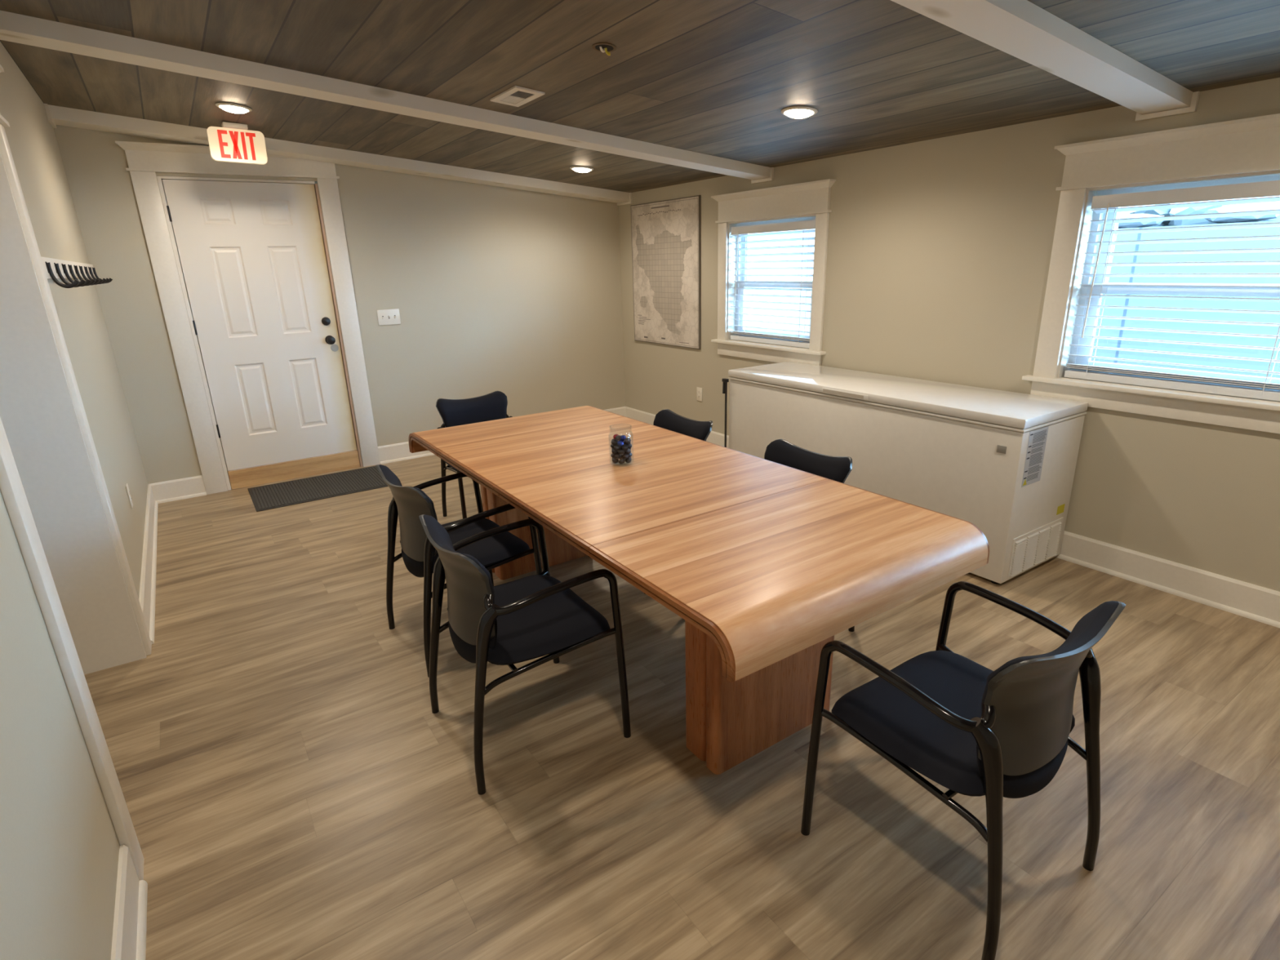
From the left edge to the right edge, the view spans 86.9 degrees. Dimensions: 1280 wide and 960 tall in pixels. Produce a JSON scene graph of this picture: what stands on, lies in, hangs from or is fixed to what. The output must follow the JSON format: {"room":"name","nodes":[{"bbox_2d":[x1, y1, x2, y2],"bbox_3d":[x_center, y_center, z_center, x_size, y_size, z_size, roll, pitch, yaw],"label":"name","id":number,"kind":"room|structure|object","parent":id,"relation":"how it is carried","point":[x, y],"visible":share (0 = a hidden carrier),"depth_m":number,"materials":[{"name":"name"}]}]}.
{"room":"meeting room","nodes":[
{"label":"meeting room","id":0,"kind":"room"},
{"bbox_2d":[0,41,147,959],"bbox_3d":[-1.659,-0.092,1.281,0.620,2.517,7.333,-13,21,-32],"label":"wall","id":1,"kind":"structure","parent":0,"point":[60,844],"depth_m":1.44,"materials":[{"name":"paint"}]},
{"bbox_2d":[0,64,151,880],"bbox_3d":[-1.994,-0.102,1.851,0.688,2.205,1.531,-13,21,-32],"label":"door","id":2,"kind":"structure","parent":1,"relation":"in","point":[54,491],"depth_m":2.44,"materials":[{"name":"white paint"}]},
{"bbox_2d":[40,256,112,288],"bbox_3d":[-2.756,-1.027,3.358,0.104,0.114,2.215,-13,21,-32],"label":"hook rail","id":3,"kind":"object","parent":1,"relation":"attached to","point":[55,268],"visible":1,"depth_m":2.93,"materials":[{"name":"metal"}]},
{"bbox_2d":[111,844,147,959],"bbox_3d":[-0.308,1.425,0.326,0.029,0.144,3.577,-13,21,-32],"label":"baseboard","id":4,"kind":"structure","parent":1,"relation":"attached to","point":[130,921],"depth_m":1.61,"materials":[{"name":"white paint"}]},
{"bbox_2d":[125,483,133,508],"bbox_3d":[-2.649,0.081,3.507,0.008,0.122,0.072,-13,21,-32],"label":"wall outlet","id":5,"kind":"object","parent":1,"relation":"attached to","point":[126,484],"visible":1,"depth_m":3.49,"materials":[{"name":"white plastic"}]},
{"bbox_2d":[138,484,158,644],"bbox_3d":[-2.765,0.369,3.815,0.029,0.144,2.296,-13,21,-32],"label":"baseboard","id":6,"kind":"structure","parent":1,"relation":"attached to","point":[147,597],"depth_m":3.52,"materials":[{"name":"white paint"}]},
{"bbox_2d":[53,124,625,488],"bbox_3d":[-2.428,-1.337,5.071,5.616,2.598,0.140,-13,21,-32],"label":"wall","id":7,"kind":"structure","parent":0,"point":[516,293],"depth_m":5.48,"materials":[{"name":"paint"}]},
{"bbox_2d":[150,475,206,503],"bbox_3d":[-3.277,0.069,4.792,0.322,0.144,0.029,-13,21,-32],"label":"baseboard","id":8,"kind":"structure","parent":7,"relation":"attached to","point":[165,491],"depth_m":4.79,"materials":[{"name":"white paint"}]},
{"bbox_2d":[115,141,380,494],"bbox_3d":[-2.693,-1.123,4.899,1.296,2.312,0.178,-13,21,-32],"label":"door","id":9,"kind":"structure","parent":7,"relation":"in","point":[251,256],"depth_m":4.84,"materials":[{"name":"white paint"}]},
{"bbox_2d":[44,103,631,205],"bbox_3d":[-1.778,-2.320,5.000,3.951,0.449,0.228,-13,21,-32],"label":"trim","id":10,"kind":"structure","parent":7,"relation":"attached to","point":[56,115],"depth_m":4.71,"materials":[{"name":"white paint"}]},
{"bbox_2d":[376,308,400,325],"bbox_3d":[-1.972,-1.280,5.310,0.170,0.118,0.017,-13,21,-32],"label":"light switch","id":11,"kind":"object","parent":7,"relation":"attached to","point":[385,317],"visible":1,"depth_m":5.31,"materials":[{"name":"white plastic"}]},
{"bbox_2d":[377,406,625,464],"bbox_3d":[-1.134,-0.433,6.149,2.409,0.144,0.029,-13,21,-32],"label":"baseboard","id":12,"kind":"structure","parent":7,"relation":"attached to","point":[396,452],"depth_m":5.61,"materials":[{"name":"white paint"}]},
{"bbox_2d":[0,0,1279,192],"bbox_3d":[-0.221,-1.510,1.865,5.976,0.660,7.613,-13,21,-32],"label":"ceiling","id":13,"kind":"structure","parent":0,"point":[713,77],"depth_m":2.74,"materials":[{"name":"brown wood"}]},
{"bbox_2d":[215,102,252,113],"bbox_3d":[-2.210,-2.020,3.679,0.174,0.036,0.173,14,24,41],"label":"recessed light","id":14,"kind":"object","parent":13,"relation":"in","point":[229,107],"visible":1,"depth_m":3.64,"materials":[{"name":"white plastic"}]},
{"bbox_2d":[206,121,267,164],"bbox_3d":[-2.448,-2.046,4.108,0.304,0.220,0.080,-13,21,-32],"label":"exit sign","id":15,"kind":"object","parent":13,"relation":"hanging from","point":[233,142],"visible":1,"depth_m":4.09,"materials":[{"name":"white plastic"}]},
{"bbox_2d":[0,10,773,183],"bbox_3d":[-0.788,-1.898,3.592,3.951,0.441,0.205,-13,21,-32],"label":"ceiling beam","id":16,"kind":"structure","parent":13,"relation":"attached to","point":[14,27],"depth_m":3.11,"materials":[{"name":"white paint"}]},
{"bbox_2d":[489,85,545,106],"bbox_3d":[-0.586,-1.824,3.216,0.148,0.021,0.300,-13,21,-32],"label":"ceiling vent","id":17,"kind":"object","parent":13,"relation":"in","point":[516,95],"visible":1,"depth_m":3.20,"materials":[{"name":"white plastic"}]},
{"bbox_2d":[569,165,593,173],"bbox_3d":[-0.427,-2.277,4.957,0.174,0.036,0.173,14,24,41],"label":"recessed light","id":18,"kind":"object","parent":13,"relation":"in","point":[581,169],"visible":1,"depth_m":4.91,"materials":[{"name":"white plastic"}]},
{"bbox_2d":[591,42,616,55],"bbox_3d":[-0.134,-1.611,2.538,0.092,0.033,0.092,-10,20,-25],"label":"junction box","id":19,"kind":"object","parent":13,"relation":"attached to","point":[607,48],"visible":1,"depth_m":2.53,"materials":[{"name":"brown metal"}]},
{"bbox_2d":[780,106,817,118],"bbox_3d":[0.763,-1.758,3.240,0.174,0.036,0.173,14,24,41],"label":"recessed light","id":20,"kind":"object","parent":13,"relation":"in","point":[794,112],"visible":1,"depth_m":3.20,"materials":[{"name":"white plastic"}]},
{"bbox_2d":[890,0,1199,120],"bbox_3d":[0.541,-1.332,1.704,3.951,0.431,0.210,-13,21,-32],"label":"ceiling beam","id":21,"kind":"structure","parent":13,"relation":"attached to","point":[1022,29],"depth_m":2.24,"materials":[{"name":"white paint"}]},
{"bbox_2d":[84,454,1279,959],"bbox_3d":[-0.302,0.844,2.520,5.616,0.100,7.613,-13,21,-32],"label":"floor","id":22,"kind":"structure","parent":0,"point":[292,787],"depth_m":2.03,"materials":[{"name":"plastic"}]},
{"bbox_2d":[247,466,387,511],"bbox_3d":[-2.337,0.044,5.001,0.950,0.009,0.610,-13,21,-32],"label":"door mat","id":23,"kind":"object","parent":22,"relation":"on","point":[266,497],"visible":0.94,"depth_m":4.95,"materials":[{"name":"rubber"}]},
{"bbox_2d":[375,464,542,677],"bbox_3d":[-0.772,0.299,2.848,0.524,0.762,0.564,-15,22,-35],"label":"chair","id":24,"kind":"object","parent":22,"relation":"on","point":[420,557],"visible":0.77,"depth_m":2.70,"materials":[{"name":"black plastic"}]},
{"bbox_2d":[435,391,512,518],"bbox_3d":[-0.928,-0.116,4.146,0.564,0.762,0.524,-13,21,-32],"label":"chair","id":25,"kind":"object","parent":22,"relation":"on","point":[492,406],"visible":0.28,"depth_m":4.19,"materials":[{"name":"black fabric"}]},
{"bbox_2d":[418,514,631,795],"bbox_3d":[-0.409,0.481,2.251,0.524,0.762,0.564,-13,21,-31],"label":"chair","id":26,"kind":"object","parent":22,"relation":"on","point":[530,617],"visible":0.99,"depth_m":2.09,"materials":[{"name":"black fabric"}]},
{"bbox_2d":[408,405,989,774],"bbox_3d":[-0.058,0.298,2.821,1.020,0.740,2.470,-13,21,-32],"label":"conference table","id":27,"kind":"object","parent":22,"relation":"on","point":[763,562],"visible":0.99,"depth_m":2.10,"materials":[{"name":"brown wood"}]},
{"bbox_2d":[608,426,634,464],"bbox_3d":[-0.076,-0.141,2.720,0.100,0.155,0.100,-13,21,-32],"label":"candy jar","id":28,"kind":"object","parent":27,"relation":"on","point":[610,426],"visible":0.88,"depth_m":2.72,"materials":[{"name":"clear glass"}]},
{"bbox_2d":[610,439,617,444],"bbox_3d":[-0.103,-0.150,2.702,0.027,0.022,0.026,-14,22,-33],"label":"candy","id":29,"kind":"object","parent":28,"relation":"in","point":[614,442],"visible":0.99,"depth_m":2.69,"materials":[{"name":"black food"}]},
{"bbox_2d":[611,448,617,454],"bbox_3d":[-0.101,-0.115,2.712,0.026,0.022,0.027,10,21,33],"label":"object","id":30,"kind":"object","parent":28,"relation":"in","point":[613,451],"visible":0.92,"depth_m":2.70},
{"bbox_2d":[612,457,618,462],"bbox_3d":[-0.099,-0.079,2.722,0.026,0.021,0.027,10,21,33],"label":"candy","id":31,"kind":"object","parent":28,"relation":"in","point":[614,460],"visible":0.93,"depth_m":2.71,"materials":[{"name":"black food"}]},
{"bbox_2d":[613,444,620,450],"bbox_3d":[-0.091,-0.129,2.696,0.027,0.022,0.026,-6,18,-14],"label":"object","id":32,"kind":"object","parent":28,"relation":"in","point":[617,447],"visible":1,"depth_m":2.69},
{"bbox_2d":[614,435,620,440],"bbox_3d":[-0.086,-0.168,2.696,0.026,0.020,0.028,7,20,25],"label":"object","id":33,"kind":"object","parent":28,"relation":"in","point":[617,437],"visible":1,"depth_m":2.69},
{"bbox_2d":[614,453,621,458],"bbox_3d":[-0.089,-0.094,2.707,0.027,0.020,0.028,-13,21,-32],"label":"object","id":34,"kind":"object","parent":28,"relation":"in","point":[617,455],"visible":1,"depth_m":2.70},
{"bbox_2d":[617,440,623,445],"bbox_3d":[-0.077,-0.146,2.687,0.026,0.021,0.027,11,22,34],"label":"candy","id":35,"kind":"object","parent":28,"relation":"in","point":[619,442],"visible":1,"depth_m":2.68,"materials":[{"name":"blue food"}]},
{"bbox_2d":[617,449,624,454],"bbox_3d":[-0.075,-0.111,2.698,0.027,0.021,0.026,6,19,22],"label":"candy","id":36,"kind":"object","parent":28,"relation":"in","point":[620,451],"visible":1,"depth_m":2.69,"materials":[{"name":"black food"}]},
{"bbox_2d":[618,457,625,463],"bbox_3d":[-0.072,-0.076,2.709,0.026,0.022,0.026,1,18,7],"label":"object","id":37,"kind":"object","parent":28,"relation":"in","point":[622,460],"visible":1,"depth_m":2.70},
{"bbox_2d":[620,435,626,440],"bbox_3d":[-0.069,-0.169,2.695,0.026,0.021,0.027,2,18,12],"label":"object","id":38,"kind":"object","parent":28,"relation":"in","point":[622,437],"visible":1,"depth_m":2.69,"materials":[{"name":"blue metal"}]},
{"bbox_2d":[621,444,627,450],"bbox_3d":[-0.061,-0.130,2.696,0.026,0.021,0.027,16,25,43],"label":"candy","id":39,"kind":"object","parent":28,"relation":"in","point":[624,447],"visible":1,"depth_m":2.69,"materials":[{"name":"black food"}]},
{"bbox_2d":[622,453,628,458],"bbox_3d":[-0.059,-0.095,2.708,0.028,0.020,0.027,0,18,6],"label":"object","id":40,"kind":"object","parent":28,"relation":"in","point":[624,455],"visible":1,"depth_m":2.70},
{"bbox_2d":[623,440,631,444],"bbox_3d":[-0.051,-0.151,2.700,0.026,0.021,0.027,-4,18,-9],"label":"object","id":41,"kind":"object","parent":28,"relation":"in","point":[626,442],"visible":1,"depth_m":2.69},
{"bbox_2d":[624,448,631,453],"bbox_3d":[-0.049,-0.116,2.712,0.027,0.022,0.026,-13,21,-31],"label":"candy","id":42,"kind":"object","parent":28,"relation":"in","point":[628,451],"visible":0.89,"depth_m":2.70,"materials":[{"name":"black food"}]},
{"bbox_2d":[625,456,631,462],"bbox_3d":[-0.047,-0.082,2.725,0.026,0.023,0.026,-8,19,-19],"label":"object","id":43,"kind":"object","parent":28,"relation":"in","point":[628,460],"visible":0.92,"depth_m":2.72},
{"bbox_2d":[764,439,854,631],"bbox_3d":[0.551,0.271,2.816,0.524,0.762,0.564,-13,21,-32],"label":"chair","id":44,"kind":"object","parent":22,"relation":"on","point":[781,451],"visible":0.12,"depth_m":2.82,"materials":[{"name":"black fabric"}]},
{"bbox_2d":[728,361,1088,584],"bbox_3d":[1.380,-0.162,3.984,0.577,0.819,1.964,-13,21,-32],"label":"chest freezer","id":45,"kind":"object","parent":22,"relation":"on","point":[1002,463],"visible":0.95,"depth_m":3.38,"materials":[{"name":"white metal"}]},
{"bbox_2d":[722,377,728,447],"bbox_3d":[0.583,-0.328,4.640,0.024,0.737,0.044,-13,21,-32],"label":"strap","id":46,"kind":"object","parent":45,"relation":"hanging from","point":[725,380],"visible":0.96,"depth_m":4.56,"materials":[{"name":"black plastic"}]},
{"bbox_2d":[800,581,1125,959],"bbox_3d":[0.811,0.623,1.702,0.564,0.762,0.524,-13,21,-32],"label":"chair","id":47,"kind":"object","parent":22,"relation":"on","point":[972,729],"visible":1,"depth_m":1.54,"materials":[{"name":"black fabric"}]},
{"bbox_2d":[618,77,1279,591],"bbox_3d":[1.936,-0.735,3.618,0.140,2.103,7.333,-13,21,-32],"label":"wall","id":48,"kind":"structure","parent":0,"point":[939,251],"depth_m":3.53,"materials":[{"name":"paint"}]},
{"bbox_2d":[630,195,700,349],"bbox_3d":[0.209,-1.765,5.813,0.018,1.185,0.972,-13,21,-32],"label":"map","id":49,"kind":"object","parent":48,"relation":"attached to","point":[665,234],"visible":1,"depth_m":5.76,"materials":[{"name":"paper"}]},
{"bbox_2d":[696,386,702,401],"bbox_3d":[0.504,-0.729,5.739,0.008,0.116,0.072,-13,21,-32],"label":"wall outlet","id":50,"kind":"object","parent":48,"relation":"attached to","point":[699,390],"visible":1,"depth_m":5.74,"materials":[{"name":"white plastic"}]},
{"bbox_2d":[711,178,835,365],"bbox_3d":[0.950,-1.454,4.853,0.197,1.177,1.140,-13,21,-32],"label":"window","id":51,"kind":"structure","parent":48,"relation":"in","point":[807,201],"depth_m":4.81,"materials":[{"name":"white paint"}]},
{"bbox_2d":[730,219,815,348],"bbox_3d":[0.939,-1.402,4.861,0.076,0.828,0.824,-13,21,-32],"label":"window blind","id":52,"kind":"object","parent":51,"relation":"attached to","point":[800,226],"visible":0.83,"depth_m":4.82,"materials":[{"name":"white plastic"}]},
{"bbox_2d":[625,406,1279,628],"bbox_3d":[1.893,0.213,3.875,0.029,0.144,7.333,-13,21,-32],"label":"baseboard","id":53,"kind":"structure","parent":48,"relation":"attached to","point":[1247,600],"depth_m":3.11,"materials":[{"name":"white paint"}]},
{"bbox_2d":[1022,113,1279,434],"bbox_3d":[2.713,-0.697,2.349,0.197,1.177,2.516,-13,21,-32],"label":"window","id":54,"kind":"structure","parent":48,"relation":"in","point":[1245,150],"depth_m":2.99,"materials":[{"name":"white paint"}]},
{"bbox_2d":[1063,180,1279,401],"bbox_3d":[2.701,-0.645,2.357,0.076,0.828,2.176,-13,21,-32],"label":"window blind","id":55,"kind":"object","parent":54,"relation":"attached to","point":[1263,188],"visible":1,"depth_m":2.88,"materials":[{"name":"white plastic"}]},
{"label":"outside","id":56,"kind":"structure","parent":0,"visible":0},
{"bbox_2d":[745,279,813,334],"bbox_3d":[8.992,-3.700,16.552,26.284,1.200,42.000,-13,21,-32],"label":"ground","id":57,"kind":"structure","parent":56,"point":[791,300],"depth_m":16.57,"materials":[{"name":"white"}]},
{"bbox_2d":[1090,220,1279,377],"bbox_3d":[3.433,-1.511,6.118,0.300,1.360,4.000,-13,21,-32],"label":"wall","id":58,"kind":"structure","parent":57,"relation":"on","point":[1255,244],"depth_m":4.93,"materials":[{"name":"concrete"}]},
{"bbox_2d":[1116,213,1164,228],"bbox_3d":[3.840,-2.008,5.252,0.196,0.116,0.407,-13,21,-32],"label":"boulder","id":59,"kind":"object","parent":58,"relation":"on","point":[1145,224],"visible":0.52,"depth_m":5.17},
{"bbox_2d":[1129,203,1279,226],"bbox_3d":[3.883,-2.280,6.197,0.704,0.412,3.968,-13,21,-32],"label":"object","id":60,"kind":"object","parent":58,"relation":"on","point":[1197,210],"visible":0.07,"depth_m":5.27,"materials":[{"name":"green plant"}]},
{"bbox_2d":[1203,202,1279,223],"bbox_3d":[4.208,-1.858,4.727,0.237,0.149,0.476,-13,21,-32],"label":"boulder","id":61,"kind":"object","parent":58,"relation":"on","point":[1258,206],"visible":0.68,"depth_m":4.66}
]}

